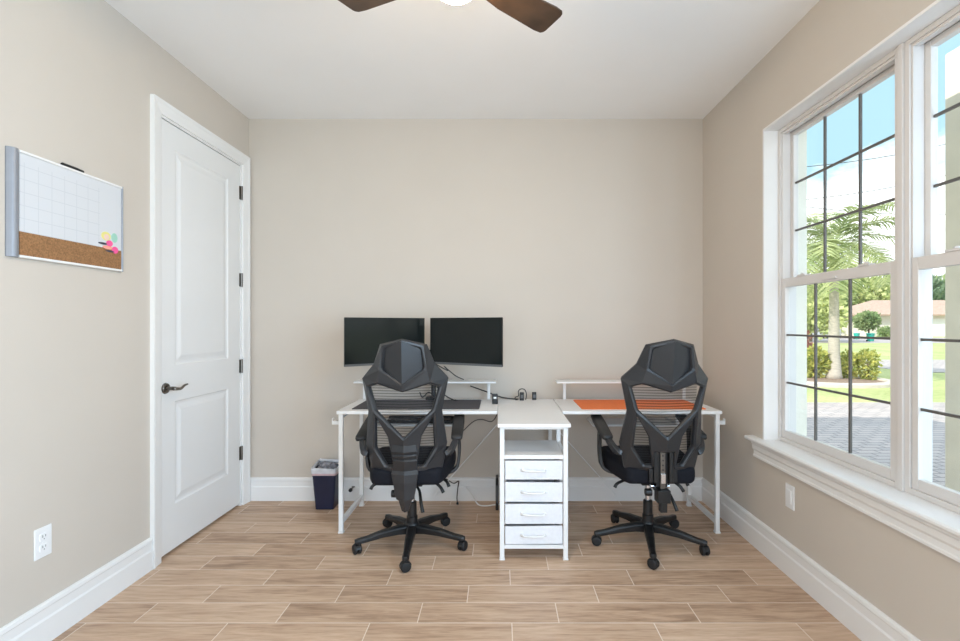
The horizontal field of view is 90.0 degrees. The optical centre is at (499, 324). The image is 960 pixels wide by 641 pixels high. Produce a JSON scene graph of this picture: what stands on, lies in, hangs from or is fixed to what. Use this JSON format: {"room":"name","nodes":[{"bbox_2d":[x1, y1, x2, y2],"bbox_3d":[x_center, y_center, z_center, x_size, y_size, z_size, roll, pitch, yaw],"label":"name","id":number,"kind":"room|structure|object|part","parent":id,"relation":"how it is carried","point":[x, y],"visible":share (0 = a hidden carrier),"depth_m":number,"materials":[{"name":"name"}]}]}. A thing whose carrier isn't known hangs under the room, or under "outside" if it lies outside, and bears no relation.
{"room":"home office","nodes":[
{"label":"home office","id":0,"kind":"room"},
{"bbox_2d":[0,0,248,627],"bbox_3d":[-1.866,-0.111,1.427,0.120,2.742,4.053,0,0,0],"label":"wall","id":1,"kind":"structure","parent":0,"point":[78,78],"depth_m":2.04,"materials":[{"name":"paint"}]},
{"bbox_2d":[34,523,51,560],"bbox_3d":[-1.802,0.856,1.893,0.009,0.120,0.072,0,0,0],"label":"wall outlet","id":2,"kind":"object","parent":1,"relation":"attached to","point":[42,536],"visible":1,"depth_m":1.89,"materials":[{"name":"plastic"}]},
{"bbox_2d":[40,532,47,541],"bbox_3d":[-1.800,0.836,1.893,0.004,0.029,0.033,0,0,0],"label":"receptacle","id":3,"kind":"object","parent":2,"relation":"attached to","point":[43,535],"depth_m":1.89,"materials":[{"name":"plastic"}]},
{"bbox_2d":[40,542,47,551],"bbox_3d":[-1.800,0.876,1.893,0.004,0.029,0.033,0,0,0],"label":"receptacle","id":4,"kind":"object","parent":2,"relation":"attached to","point":[43,545],"depth_m":1.89,"materials":[{"name":"plastic"}]},
{"bbox_2d":[5,146,122,271],"bbox_3d":[-1.794,-0.453,2.016,0.022,0.402,0.532,0,0,0],"label":"whiteboard","id":5,"kind":"object","parent":1,"relation":"attached to","point":[55,212],"visible":1,"depth_m":1.94,"materials":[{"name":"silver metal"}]},
{"bbox_3d":[-1.794,-0.453,1.772,0.022,0.402,0.043,0,0,0],"label":"frame","id":6,"kind":"part","parent":5,"relation":"part of","materials":[{"name":"silver metal"}]},
{"bbox_3d":[-1.796,-0.257,2.029,0.019,0.010,0.486,0,0,0],"label":"rail","id":7,"kind":"part","parent":5,"relation":"part of","materials":[{"name":"metal"}]},
{"bbox_3d":[-1.796,-0.649,2.029,0.019,0.010,0.486,0,0,0],"label":"rail","id":8,"kind":"part","parent":5,"relation":"part of","materials":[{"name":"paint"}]},
{"bbox_2d":[60,162,83,172],"bbox_3d":[-1.795,-0.658,2.017,0.017,0.017,0.100,0,0,0],"label":"marker","id":9,"kind":"object","parent":5,"relation":"on","point":[62,163],"visible":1,"depth_m":2.01,"materials":[{"name":"black plastic"}]},
{"bbox_2d":[98,232,117,253],"bbox_3d":[-1.790,-0.379,2.195,0.003,0.093,0.111,0,0,0],"label":"sticker","id":10,"kind":"object","parent":5,"relation":"attached to","point":[106,236],"visible":1,"depth_m":2.20,"materials":[{"name":"multicoloured paper"}]},
{"bbox_3d":[-1.795,-0.453,2.274,0.020,0.402,0.016,0,0,0],"label":"frame","id":11,"kind":"part","parent":5,"relation":"part of","materials":[{"name":"silver metal"}]},
{"bbox_2d":[0,537,152,640],"bbox_3d":[-1.798,1.177,0.937,0.017,0.165,3.074,0,0,0],"label":"baseboard","id":12,"kind":"structure","parent":1,"relation":"attached to","point":[49,619],"depth_m":2.05,"materials":[{"name":"paint"}]},
{"bbox_2d":[150,94,249,568],"bbox_3d":[-1.855,0.034,2.954,0.142,2.453,0.954,0,0,0],"label":"trim","id":13,"kind":"structure","parent":1,"relation":"attached to","point":[159,108],"depth_m":2.54,"materials":[{"name":"paint"}]},
{"bbox_2d":[161,118,242,556],"bbox_3d":[-1.800,0.068,2.961,0.107,2.348,0.798,0,0,0],"label":"door","id":14,"kind":"structure","parent":1,"relation":"in","point":[202,192],"depth_m":2.88,"materials":[{"name":"paint"}]},
{"bbox_3d":[-1.757,0.343,2.644,0.020,0.029,0.119,0,0,0],"label":"lever handle","id":15,"kind":"part","parent":14,"relation":"part of","materials":[{"name":"grey metal"}]},
{"bbox_2d":[52,501,860,640],"bbox_3d":[-0.520,1.320,1.476,4.160,0.120,4.153,0,0,0],"label":"floor","id":16,"kind":"structure","parent":0,"point":[261,570],"depth_m":2.31,"materials":[{"name":"brown wood"}]},
{"bbox_2d":[311,458,338,509],"bbox_3d":[-1.200,1.103,3.335,0.176,0.315,0.161,0,0,0],"label":"waste bin","id":17,"kind":"object","parent":16,"relation":"on","point":[325,472],"visible":0.82,"depth_m":3.27,"materials":[{"name":"blue plastic"}]},
{"bbox_2d":[352,339,467,572],"bbox_3d":[-0.502,0.664,2.711,0.658,1.191,0.665,0,0,-2],"label":"office chair","id":18,"kind":"object","parent":16,"relation":"on","point":[401,365],"visible":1,"depth_m":2.51,"materials":[{"name":"black plastic"}]},
{"bbox_3d":[-0.768,0.590,2.786,0.070,0.090,0.335,0,0,-2],"label":"armrest","id":19,"kind":"part","parent":18,"relation":"part of","materials":[{"name":"plastic"}]},
{"bbox_3d":[-0.560,0.898,2.556,0.035,0.042,0.042,0,0,-2],"label":"tension knob","id":20,"kind":"part","parent":18,"relation":"part of","materials":[{"name":"black plastic"}]},
{"bbox_3d":[-0.497,0.515,2.539,0.370,0.490,0.109,0,0,-2],"label":"panel","id":21,"kind":"part","parent":18,"relation":"part of","materials":[{"name":"black fabric"}]},
{"bbox_3d":[-0.496,0.426,2.494,0.451,0.715,0.195,0,0,-2],"label":"frame","id":22,"kind":"part","parent":18,"relation":"part of","materials":[{"name":"plastic"}]},
{"bbox_3d":[-0.505,0.800,2.763,0.492,0.119,0.480,0,0,-2],"label":"seat","id":23,"kind":"part","parent":18,"relation":"part of","materials":[{"name":"fabric"}]},
{"bbox_3d":[-0.436,0.938,2.602,0.024,0.124,0.140,0,0,-27],"label":"lever","id":24,"kind":"part","parent":18,"relation":"part of","materials":[{"name":"black plastic"}]},
{"bbox_3d":[-0.378,0.910,2.732,0.148,0.081,0.020,0,0,25],"label":"lever","id":25,"kind":"part","parent":18,"relation":"part of","materials":[{"name":"black plastic"}]},
{"bbox_3d":[-0.343,0.892,2.753,0.149,0.056,0.020,0,0,34],"label":"lever","id":26,"kind":"part","parent":18,"relation":"part of","materials":[{"name":"black plastic"}]},
{"bbox_3d":[-0.244,0.590,2.805,0.070,0.090,0.335,0,0,-2],"label":"armrest","id":27,"kind":"part","parent":18,"relation":"part of","materials":[{"name":"plastic"}]},
{"bbox_2d":[332,380,497,533],"bbox_3d":[-0.526,0.822,3.131,1.024,0.877,0.486,0,0,0],"label":"desk","id":28,"kind":"object","parent":16,"relation":"on","point":[486,406],"visible":0.61,"depth_m":2.94,"materials":[{"name":"laminate"}]},
{"bbox_3d":[-0.963,0.899,2.912,0.032,0.722,0.032,0,0,0],"label":"leg","id":29,"kind":"part","parent":28,"relation":"part of","materials":[{"name":"white metal"}]},
{"bbox_3d":[-0.963,1.194,3.128,0.022,0.028,0.407,0,0,0],"label":"rail","id":30,"kind":"part","parent":28,"relation":"part of","materials":[{"name":"white metal"}]},
{"bbox_3d":[-0.963,0.899,3.345,0.032,0.722,0.032,0,0,0],"label":"leg","id":31,"kind":"part","parent":28,"relation":"part of","materials":[{"name":"white metal"}]},
{"bbox_2d":[377,418,452,426],"bbox_3d":[-0.550,0.650,3.210,0.580,0.012,0.220,0,0,0],"label":"desk tray","id":32,"kind":"object","parent":28,"relation":"on","point":[446,424],"depth_m":3.11,"materials":[{"name":"laminate"}]},
{"bbox_2d":[352,400,480,408],"bbox_3d":[-0.520,0.516,3.127,0.784,0.004,0.365,0,0,0],"label":"desk mat","id":33,"kind":"object","parent":28,"relation":"on","point":[448,404],"visible":0.74,"depth_m":3.11,"materials":[{"name":"fabric"}]},
{"bbox_2d":[388,416,453,422],"bbox_3d":[-0.530,0.629,3.195,0.440,0.030,0.120,0,0,0],"label":"keyboard","id":34,"kind":"object","parent":28,"relation":"on","point":[447,419],"visible":0.48,"depth_m":3.16,"materials":[{"name":"black plastic"}]},
{"bbox_2d":[353,380,495,382],"bbox_3d":[-0.508,0.389,3.305,0.963,0.012,0.130,0,0,0],"label":"shelf","id":35,"kind":"object","parent":28,"relation":"attached to","point":[358,381],"depth_m":3.25,"materials":[{"name":"laminate"}]},
{"bbox_2d":[425,385,435,399],"bbox_3d":[-0.481,0.366,3.243,0.584,0.423,0.295,0,0,0],"label":"mount","id":36,"kind":"object","parent":28,"relation":"attached to","point":[433,392],"visible":0.1,"depth_m":3.33,"materials":[{"name":"black plastic"}]},
{"bbox_2d":[344,317,424,366],"bbox_3d":[-0.748,0.105,3.123,0.546,0.304,0.053,0,0,-36],"label":"monitor","id":37,"kind":"object","parent":36,"relation":"attached to","point":[363,337],"visible":0.69,"depth_m":3.04,"materials":[{"name":"black plastic"}]},
{"bbox_2d":[430,317,502,366],"bbox_3d":[-0.213,0.105,3.077,0.542,0.304,0.053,0,0,29],"label":"monitor","id":38,"kind":"object","parent":36,"relation":"attached to","point":[478,341],"visible":0.9,"depth_m":3.04,"materials":[{"name":"black plastic"}]},
{"bbox_3d":[-0.214,0.105,3.076,0.542,0.304,0.042,0,0,29],"label":"casing","id":39,"kind":"part","parent":38,"relation":"part of","materials":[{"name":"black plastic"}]},
{"bbox_2d":[436,364,463,379],"bbox_3d":[-0.345,0.324,3.312,0.194,0.114,0.012,0,0,-6],"label":"cable","id":40,"kind":"object","parent":28,"relation":"on","point":[436,364],"visible":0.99,"depth_m":3.31,"materials":[{"name":"black plastic"}]},
{"bbox_2d":[464,414,496,429],"bbox_3d":[-0.139,0.656,3.403,0.266,0.213,0.011,0,0,-2],"label":"cable","id":41,"kind":"object","parent":28,"relation":"hanging from","point":[496,414],"visible":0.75,"depth_m":3.40,"materials":[{"name":"black plastic"}]},
{"bbox_3d":[-0.078,0.457,3.331,0.020,0.123,0.062,0,0,0],"label":"shelf post","id":42,"kind":"part","parent":28,"relation":"part of","materials":[{"name":"white metal"}]},
{"bbox_2d":[492,394,497,403],"bbox_3d":[-0.033,0.485,3.155,0.038,0.066,0.028,0,0,0],"label":"gadget","id":43,"kind":"object","parent":28,"relation":"on","point":[494,396],"visible":1,"depth_m":3.15,"materials":[{"name":"black plastic"}]},
{"bbox_2d":[447,479,458,504],"bbox_3d":[-0.335,1.185,3.385,0.094,0.195,0.058,0,0,0],"label":"cable","id":44,"kind":"object","parent":16,"relation":"on","point":[457,503],"visible":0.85,"depth_m":3.40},
{"bbox_2d":[466,487,504,506],"bbox_3d":[-0.100,1.205,3.357,0.297,0.115,0.062,0,0,9],"label":"cable","id":45,"kind":"object","parent":16,"relation":"on","point":[466,487],"visible":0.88,"depth_m":3.35,"materials":[{"name":"plastic"}]},
{"bbox_2d":[496,475,498,509],"bbox_3d":[-0.020,1.150,3.299,0.020,0.220,0.082,0,0,0],"label":"brick","id":46,"kind":"object","parent":16,"relation":"on","point":[497,476],"visible":1,"depth_m":3.26,"materials":[{"name":"black plastic"}]},
{"bbox_3d":[-0.020,1.150,3.259,0.012,0.120,0.002,0,0,0],"label":"label panel","id":47,"kind":"part","parent":46,"relation":"part of","materials":[{"name":"black plastic"}]},
{"bbox_2d":[498,399,570,559],"bbox_3d":[0.181,0.892,2.975,0.389,0.735,0.860,0,0,0],"label":"base cabinet","id":48,"kind":"object","parent":16,"relation":"on","point":[535,470],"visible":1,"depth_m":2.57,"materials":[{"name":"laminate"}]},
{"bbox_2d":[470,385,518,399],"bbox_3d":[-0.040,0.476,3.386,0.342,0.099,0.023,0,0,2],"label":"cable","id":49,"kind":"object","parent":48,"relation":"on","point":[470,385],"visible":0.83,"depth_m":3.38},
{"bbox_3d":[0.011,0.903,2.582,0.030,0.714,0.030,0,0,0],"label":"leg","id":50,"kind":"part","parent":48,"relation":"part of","materials":[{"name":"white metal"}]},
{"bbox_2d":[520,392,523,400],"bbox_3d":[0.152,0.497,3.345,0.030,0.056,0.025,0,0,0],"label":"power adapter","id":51,"kind":"object","parent":48,"relation":"on","point":[521,393],"visible":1,"depth_m":3.33,"materials":[{"name":"black plastic"}]},
{"bbox_2d":[504,440,562,458],"bbox_3d":[0.181,0.708,2.737,0.316,0.022,0.335,0,0,0],"label":"shelf","id":52,"kind":"object","parent":48,"relation":"attached to","point":[513,449],"depth_m":2.69,"materials":[{"name":"laminate"}]},
{"bbox_3d":[0.181,0.873,2.970,0.361,0.654,0.796,0,0,0],"label":"frame","id":53,"kind":"part","parent":48,"relation":"part of","materials":[{"name":"white wood"}]},
{"bbox_3d":[0.179,1.125,2.560,0.141,0.022,0.027,0,0,0],"label":"handle","id":54,"kind":"part","parent":48,"relation":"part of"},
{"bbox_3d":[0.179,1.011,2.560,0.141,0.023,0.027,0,0,0],"label":"handle","id":55,"kind":"part","parent":48,"relation":"part of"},
{"bbox_3d":[0.179,0.894,2.560,0.141,0.024,0.027,0,0,0],"label":"handle","id":56,"kind":"part","parent":48,"relation":"part of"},
{"bbox_3d":[0.179,0.776,2.560,0.141,0.023,0.027,0,0,0],"label":"handle","id":57,"kind":"part","parent":48,"relation":"part of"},
{"bbox_2d":[532,392,535,399],"bbox_3d":[0.240,0.498,3.369,0.030,0.054,0.027,0,0,0],"label":"power adapter","id":58,"kind":"object","parent":48,"relation":"on","point":[533,393],"visible":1,"depth_m":3.36,"materials":[{"name":"black plastic"}]},
{"bbox_3d":[0.181,1.127,2.722,0.309,0.100,0.300,0,0,0],"label":"drawer","id":59,"kind":"part","parent":48,"relation":"part of","materials":[{"name":"white fabric"}]},
{"bbox_3d":[0.181,1.014,2.722,0.308,0.107,0.300,0,0,0],"label":"drawer","id":60,"kind":"part","parent":48,"relation":"part of","materials":[{"name":"white fabric"}]},
{"bbox_3d":[0.181,0.896,2.722,0.309,0.107,0.300,0,0,0],"label":"drawer","id":61,"kind":"part","parent":48,"relation":"part of","materials":[{"name":"white fabric"}]},
{"bbox_3d":[0.181,0.778,2.722,0.308,0.101,0.300,0,0,0],"label":"drawer","id":62,"kind":"part","parent":48,"relation":"part of","materials":[{"name":"white fabric"}]},
{"bbox_3d":[0.352,0.903,3.380,0.030,0.714,0.030,0,0,0],"label":"leg","id":63,"kind":"part","parent":48,"relation":"part of","materials":[{"name":"white metal"}]},
{"bbox_3d":[0.352,0.903,2.895,0.030,0.714,0.030,0,0,0],"label":"leg","id":64,"kind":"part","parent":48,"relation":"part of","materials":[{"name":"white metal"}]},
{"bbox_3d":[0.352,0.903,2.582,0.030,0.714,0.030,0,0,0],"label":"leg","id":65,"kind":"part","parent":48,"relation":"part of","materials":[{"name":"white metal"}]},
{"bbox_2d":[554,380,724,533],"bbox_3d":[0.880,0.822,3.131,1.022,0.877,0.486,0,0,0],"label":"desk","id":66,"kind":"object","parent":16,"relation":"on","point":[567,406],"visible":0.65,"depth_m":2.97,"materials":[{"name":"laminate"}]},
{"bbox_3d":[0.450,0.457,3.331,0.020,0.123,0.062,0,0,0],"label":"shelf post","id":67,"kind":"part","parent":66,"relation":"part of","materials":[{"name":"white metal"}]},
{"bbox_2d":[555,380,620,382],"bbox_3d":[0.843,0.389,3.305,0.915,0.012,0.130,0,0,0],"label":"shelf","id":68,"kind":"object","parent":66,"relation":"attached to","point":[557,381],"depth_m":3.25,"materials":[{"name":"laminate"}]},
{"bbox_2d":[587,418,677,426],"bbox_3d":[0.885,0.650,3.210,0.570,0.012,0.220,0,0,0],"label":"desk tray","id":69,"kind":"object","parent":66,"relation":"on","point":[611,422],"depth_m":3.17,"materials":[{"name":"laminate"}]},
{"bbox_2d":[573,400,705,408],"bbox_3d":[0.885,0.516,3.127,0.765,0.004,0.365,0,0,0],"label":"desk mat","id":70,"kind":"object","parent":66,"relation":"on","point":[583,404],"visible":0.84,"depth_m":3.11,"materials":[{"name":"orange leather"}]},
{"bbox_3d":[1.285,0.457,3.331,0.020,0.123,0.062,0,0,0],"label":"shelf post","id":71,"kind":"part","parent":66,"relation":"part of","materials":[{"name":"white metal"}]},
{"bbox_3d":[1.316,0.899,3.345,0.032,0.722,0.032,0,0,0],"label":"leg","id":72,"kind":"part","parent":66,"relation":"part of","materials":[{"name":"white metal"}]},
{"bbox_3d":[1.316,1.194,3.128,0.022,0.028,0.407,0,0,0],"label":"rail","id":73,"kind":"part","parent":66,"relation":"part of","materials":[{"name":"white metal"}]},
{"bbox_3d":[1.316,0.899,2.912,0.032,0.722,0.032,0,0,0],"label":"leg","id":74,"kind":"part","parent":66,"relation":"part of","materials":[{"name":"white metal"}]},
{"bbox_2d":[591,339,709,569],"bbox_3d":[0.838,0.666,2.726,0.632,1.188,0.729,0,0,-1],"label":"office chair","id":75,"kind":"object","parent":16,"relation":"on","point":[671,365],"visible":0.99,"depth_m":2.53,"materials":[{"name":"black plastic"}]},
{"bbox_3d":[0.594,0.590,2.814,0.070,0.090,0.335,0,0,-1],"label":"armrest","id":76,"kind":"part","parent":75,"relation":"part of","materials":[{"name":"plastic"}]},
{"bbox_3d":[0.705,0.889,2.718,0.157,0.051,0.020,0,0,-26],"label":"lever","id":77,"kind":"part","parent":75,"relation":"part of","materials":[{"name":"black plastic"}]},
{"bbox_3d":[0.796,0.898,2.579,0.035,0.042,0.042,0,0,-1],"label":"tension knob","id":78,"kind":"part","parent":75,"relation":"part of","materials":[{"name":"black plastic"}]},
{"bbox_3d":[0.856,0.800,2.785,0.492,0.119,0.480,0,0,-1],"label":"seat","id":79,"kind":"part","parent":75,"relation":"part of","materials":[{"name":"fabric"}]},
{"bbox_3d":[0.860,0.425,2.488,0.459,0.714,0.237,0,0,-1],"label":"frame","id":80,"kind":"part","parent":75,"relation":"part of","materials":[{"name":"plastic"}]},
{"bbox_3d":[0.859,0.515,2.561,0.370,0.490,0.109,0,0,-1],"label":"panel","id":81,"kind":"part","parent":75,"relation":"part of","materials":[{"name":"black fabric"}]},
{"bbox_3d":[0.922,0.938,2.622,0.024,0.124,0.140,0,0,-26],"label":"lever","id":82,"kind":"part","parent":75,"relation":"part of","materials":[{"name":"black plastic"}]},
{"bbox_3d":[0.982,0.910,2.751,0.148,0.081,0.020,0,0,26],"label":"lever","id":83,"kind":"part","parent":75,"relation":"part of","materials":[{"name":"black plastic"}]},
{"bbox_3d":[1.117,0.590,2.821,0.070,0.090,0.335,0,0,-1],"label":"armrest","id":84,"kind":"part","parent":75,"relation":"part of","materials":[{"name":"plastic"}]},
{"bbox_2d":[105,0,819,118],"bbox_3d":[-0.133,-1.532,1.486,3.586,0.100,4.173,0,0,0],"label":"ceiling","id":85,"kind":"structure","parent":0,"point":[269,59],"depth_m":2.64,"materials":[{"name":"paint"}]},
{"bbox_2d":[338,0,561,32],"bbox_3d":[-0.175,-1.285,1.533,0.826,0.394,0.776,0,0,0],"label":"ceiling fan","id":86,"kind":"object","parent":85,"relation":"hanging from","point":[538,15],"visible":1,"depth_m":1.79,"materials":[{"name":"brown wood"}]},
{"bbox_3d":[-0.430,-1.182,1.713,0.304,0.028,0.131,0,0,22],"label":"blade","id":87,"kind":"part","parent":86,"relation":"part of","materials":[{"name":"brown wood"}]},
{"bbox_3d":[-0.150,-1.129,1.600,0.144,0.082,0.144,0,0,0],"label":"light globe","id":88,"kind":"part","parent":86,"relation":"part of"},
{"bbox_3d":[0.088,-1.182,1.786,0.304,0.028,0.131,0,0,-38],"label":"blade","id":89,"kind":"part","parent":86,"relation":"part of","materials":[{"name":"brown wood"}]},
{"bbox_2d":[249,119,702,476],"bbox_3d":[-0.223,-0.111,3.513,3.406,2.742,0.120,0,0,0],"label":"wall","id":90,"kind":"structure","parent":0,"point":[585,236],"depth_m":3.45,"materials":[{"name":"paint"}]},
{"bbox_2d":[250,477,702,500],"bbox_3d":[-0.173,1.177,3.445,3.266,0.165,0.017,0,0,0],"label":"baseboard","id":91,"kind":"structure","parent":90,"relation":"attached to","point":[261,488],"depth_m":3.44,"materials":[{"name":"paint"}]},
{"bbox_2d":[703,0,959,640],"bbox_3d":[1.575,-0.111,2.300,0.230,2.742,5.800,0,0,0],"label":"wall","id":92,"kind":"structure","parent":0,"point":[916,585],"depth_m":2.58,"materials":[{"name":"paint"}]},
{"bbox_2d":[785,483,794,510],"bbox_3d":[1.456,0.862,2.412,0.009,0.120,0.072,0,0,0],"label":"wall outlet","id":93,"kind":"object","parent":92,"relation":"attached to","point":[789,489],"visible":1,"depth_m":2.40,"materials":[{"name":"plastic"}]},
{"bbox_2d":[702,478,920,640],"bbox_3d":[1.452,1.177,1.418,0.017,0.165,4.036,0,0,0],"label":"baseboard","id":94,"kind":"structure","parent":92,"relation":"attached to","point":[857,614],"depth_m":2.22,"materials":[{"name":"paint"}]},
{"bbox_2d":[778,48,896,487],"bbox_3d":[1.582,-0.220,2.252,0.088,1.708,0.806,0,0,0],"label":"window","id":95,"kind":"structure","parent":92,"relation":"in","point":[788,277],"depth_m":2.37,"materials":[{"name":"plastic"}]},
{"bbox_3d":[1.542,-0.220,2.252,0.009,0.008,0.100,0,0,0],"label":"lift rail","id":96,"kind":"part","parent":95,"relation":"part of","materials":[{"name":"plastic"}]},
{"bbox_3d":[1.558,0.180,2.252,0.027,0.864,0.758,0,0,0],"label":"sash","id":97,"kind":"part","parent":95,"relation":"part of","materials":[{"name":"plastic"}]},
{"bbox_3d":[1.604,-0.633,2.252,0.028,0.839,0.758,0,0,0],"label":"sash","id":98,"kind":"part","parent":95,"relation":"part of","materials":[{"name":"plastic"}]},
{"bbox_2d":[744,435,959,562],"bbox_3d":[1.485,0.690,1.840,0.150,0.112,1.864,0,0,0],"label":"trim","id":99,"kind":"structure","parent":92,"relation":"attached to","point":[932,525],"depth_m":1.87,"materials":[{"name":"paint"}]},
{"bbox_2d":[763,0,959,439],"bbox_3d":[1.530,-0.226,1.837,0.141,1.720,1.659,0,0,0],"label":"trim","id":100,"kind":"structure","parent":92,"relation":"attached to","point":[937,9],"depth_m":2.65,"materials":[{"name":"paint"}]},
{"bbox_2d":[897,43,904,491],"bbox_3d":[1.579,-0.220,1.837,0.098,1.708,0.024,0,0,0],"label":"window mullion","id":101,"kind":"object","parent":92,"relation":"in","point":[901,48],"depth_m":1.83,"materials":[{"name":"plastic"}]},
{"bbox_2d":[905,4,959,513],"bbox_3d":[1.582,-0.220,1.423,0.088,1.708,0.806,0,0,0],"label":"window","id":102,"kind":"structure","parent":92,"relation":"in","point":[922,256],"depth_m":1.79,"materials":[{"name":"plastic"}]},
{"bbox_3d":[1.558,0.180,1.423,0.027,0.864,0.758,0,0,0],"label":"sash","id":103,"kind":"part","parent":102,"relation":"part of","materials":[{"name":"plastic"}]},
{"bbox_3d":[1.604,-0.633,1.423,0.028,0.839,0.758,0,0,0],"label":"sash","id":104,"kind":"part","parent":102,"relation":"part of","materials":[{"name":"plastic"}]},
{"bbox_2d":[807,175,944,199],"bbox_3d":[19.001,-6.990,21.720,14.080,3.326,0.027,0,0,-6],"label":"overhead wire","id":105,"kind":"object","parent":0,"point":[944,175],"visible":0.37,"depth_m":21.38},
{"bbox_2d":[796,33,958,435],"bbox_3d":[1.660,-0.140,2.300,0.120,3.200,5.800,0,0,0],"label":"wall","id":106,"kind":"structure","parent":0,"point":[801,291],"depth_m":2.65,"materials":[{"name":"beige paint"}]},
{"label":"outside","id":107,"kind":"structure","parent":0,"visible":0},
{"bbox_2d":[807,402,944,485],"bbox_3d":[8.855,1.510,-1.625,14.290,0.200,20.750,0,0,0],"label":"driveway","id":108,"kind":"structure","parent":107,"point":[870,420],"depth_m":6.54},
{"bbox_2d":[945,46,959,491],"bbox_3d":[3.182,-0.190,2.950,0.476,3.200,0.460,0,0,0],"label":"porch column","id":109,"kind":"structure","parent":108,"relation":"on","point":[952,59],"depth_m":3.12,"materials":[{"name":"beige paint"}]},
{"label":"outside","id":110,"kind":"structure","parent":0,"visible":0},
{"bbox_2d":[807,337,944,401],"bbox_3d":[10.000,1.580,80.000,260.000,0.300,280.000,0,0,0],"label":"lawn","id":111,"kind":"structure","parent":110,"point":[938,349],"depth_m":10.98,"materials":[{"name":"green plant"}]},
{"bbox_2d":[807,330,812,350],"bbox_3d":[9.426,0.862,14.812,0.523,1.453,0.622,0,0,-33],"label":"leaf plant","id":112,"kind":"object","parent":111,"relation":"on","point":[808,331],"visible":0.08,"depth_m":14.67,"materials":[{"name":"green plant"}]},
{"bbox_2d":[821,281,857,311],"bbox_3d":[51.823,-3.250,79.119,10.048,9.368,9.874,0,0,0],"label":"tree","id":113,"kind":"object","parent":111,"relation":"on","point":[846,299],"visible":0.03,"depth_m":75.39,"materials":[{"name":"green plant"}]},
{"bbox_2d":[807,374,889,387],"bbox_3d":[8.220,1.410,11.950,2.778,0.160,2.240,0,0,0],"label":"flower bed","id":114,"kind":"object","parent":111,"relation":"on","point":[857,382],"visible":0.47,"depth_m":11.13,"materials":[{"name":"beige stone"}]},
{"bbox_2d":[807,343,831,377],"bbox_3d":[8.063,0.964,12.284,0.727,0.991,0.797,0,0,0],"label":"shrub","id":115,"kind":"object","parent":114,"relation":"on","point":[823,363],"visible":0.66,"depth_m":12.15,"materials":[{"name":"green plant"}]},
{"bbox_2d":[807,200,894,378],"bbox_3d":[8.462,-0.876,12.072,3.509,4.472,3.514,0,0,0],"label":"palm tree","id":116,"kind":"object","parent":114,"relation":"on","point":[835,253],"visible":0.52,"depth_m":11.81,"materials":[{"name":"green plant"}]},
{"bbox_2d":[840,349,862,377],"bbox_3d":[8.928,1.029,12.295,0.541,0.876,0.666,0,0,0],"label":"shrub","id":117,"kind":"object","parent":114,"relation":"on","point":[844,357],"visible":0.7,"depth_m":12.20,"materials":[{"name":"green plant"}]},
{"bbox_2d":[853,348,883,379],"bbox_3d":[9.303,1.034,12.154,0.620,0.934,0.746,0,0,0],"label":"shrub","id":118,"kind":"object","parent":114,"relation":"on","point":[871,362],"visible":0.87,"depth_m":12.05,"materials":[{"name":"green plant"}]},
{"bbox_2d":[843,275,889,305],"bbox_3d":[59.801,-3.973,78.480,12.055,10.814,11.044,0,0,0],"label":"tree","id":119,"kind":"object","parent":111,"relation":"on","point":[873,294],"visible":0.25,"depth_m":75.71,"materials":[{"name":"green plant"}]},
{"bbox_2d":[876,325,889,336],"bbox_3d":[46.325,0.865,57.378,2.619,1.656,1.974,0,0,0],"label":"bush","id":120,"kind":"object","parent":111,"relation":"on","point":[883,331],"visible":0.68,"depth_m":57.19,"materials":[{"name":"green plant"}]},
{"bbox_2d":[840,300,944,336],"bbox_3d":[54.250,-0.920,63.200,19.100,4.700,9.200,0,0,0],"label":"house","id":121,"kind":"structure","parent":111,"relation":"on","point":[880,306],"depth_m":60.06,"materials":[{"name":"beige"}]},
{"bbox_2d":[870,274,944,299],"bbox_3d":[67.755,-4.159,80.042,11.223,11.186,11.624,0,0,0],"label":"tree","id":122,"kind":"object","parent":111,"relation":"on","point":[936,291],"visible":0.05,"depth_m":76.72,"materials":[{"name":"green plant"}]},
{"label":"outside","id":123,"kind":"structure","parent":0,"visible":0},
{"bbox_2d":[807,144,944,166],"bbox_3d":[19.001,-8.415,21.720,14.080,3.276,0.027,0,0,-6],"label":"overhead wire","id":124,"kind":"object","parent":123,"point":[943,144],"visible":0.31,"depth_m":21.39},
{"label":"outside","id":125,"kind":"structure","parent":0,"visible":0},
{"bbox_2d":[809,207,944,214],"bbox_3d":[19.000,-5.311,21.720,14.077,0.685,0.027,0,0,-6],"label":"overhead wire","id":126,"kind":"object","parent":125,"point":[809,207],"visible":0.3,"depth_m":21.31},
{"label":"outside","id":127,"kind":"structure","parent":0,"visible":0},
{"bbox_2d":[812,338,944,342],"bbox_3d":[35.000,1.515,46.000,190.000,0.190,16.000,0,0,0],"label":"road","id":128,"kind":"structure","parent":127,"point":[824,340],"depth_m":41.31,"materials":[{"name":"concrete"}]},
{"bbox_2d":[807,282,852,341],"bbox_3d":[26.325,-1.311,40.782,5.887,5.498,6.303,0,0,33],"label":"tree","id":129,"kind":"object","parent":128,"relation":"on","point":[822,307],"visible":0.36,"depth_m":39.14,"materials":[{"name":"green plant"}]},
{"bbox_2d":[852,309,881,332],"bbox_3d":[38.286,-0.123,50.154,2.612,3.121,2.607,0,0,32],"label":"tree","id":130,"kind":"object","parent":128,"relation":"on","point":[866,321],"visible":0.99,"depth_m":49.66,"materials":[{"name":"green plant"}]},
{"bbox_2d":[866,333,874,340],"bbox_3d":[31.800,1.059,41.200,0.462,0.720,0.517,0,0,-20],"label":"bin","id":131,"kind":"object","parent":128,"relation":"on","point":[867,334],"visible":0.9,"depth_m":41.05,"materials":[{"name":"plastic"}]},
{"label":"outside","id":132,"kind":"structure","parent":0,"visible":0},
{"bbox_2d":[865,360,944,372],"bbox_3d":[26.300,1.512,17.000,27.400,0.195,5.200,0,0,0],"label":"sidewalk","id":133,"kind":"structure","parent":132,"point":[938,366],"depth_m":16.77,"materials":[{"name":"grey concrete"}]}
]}

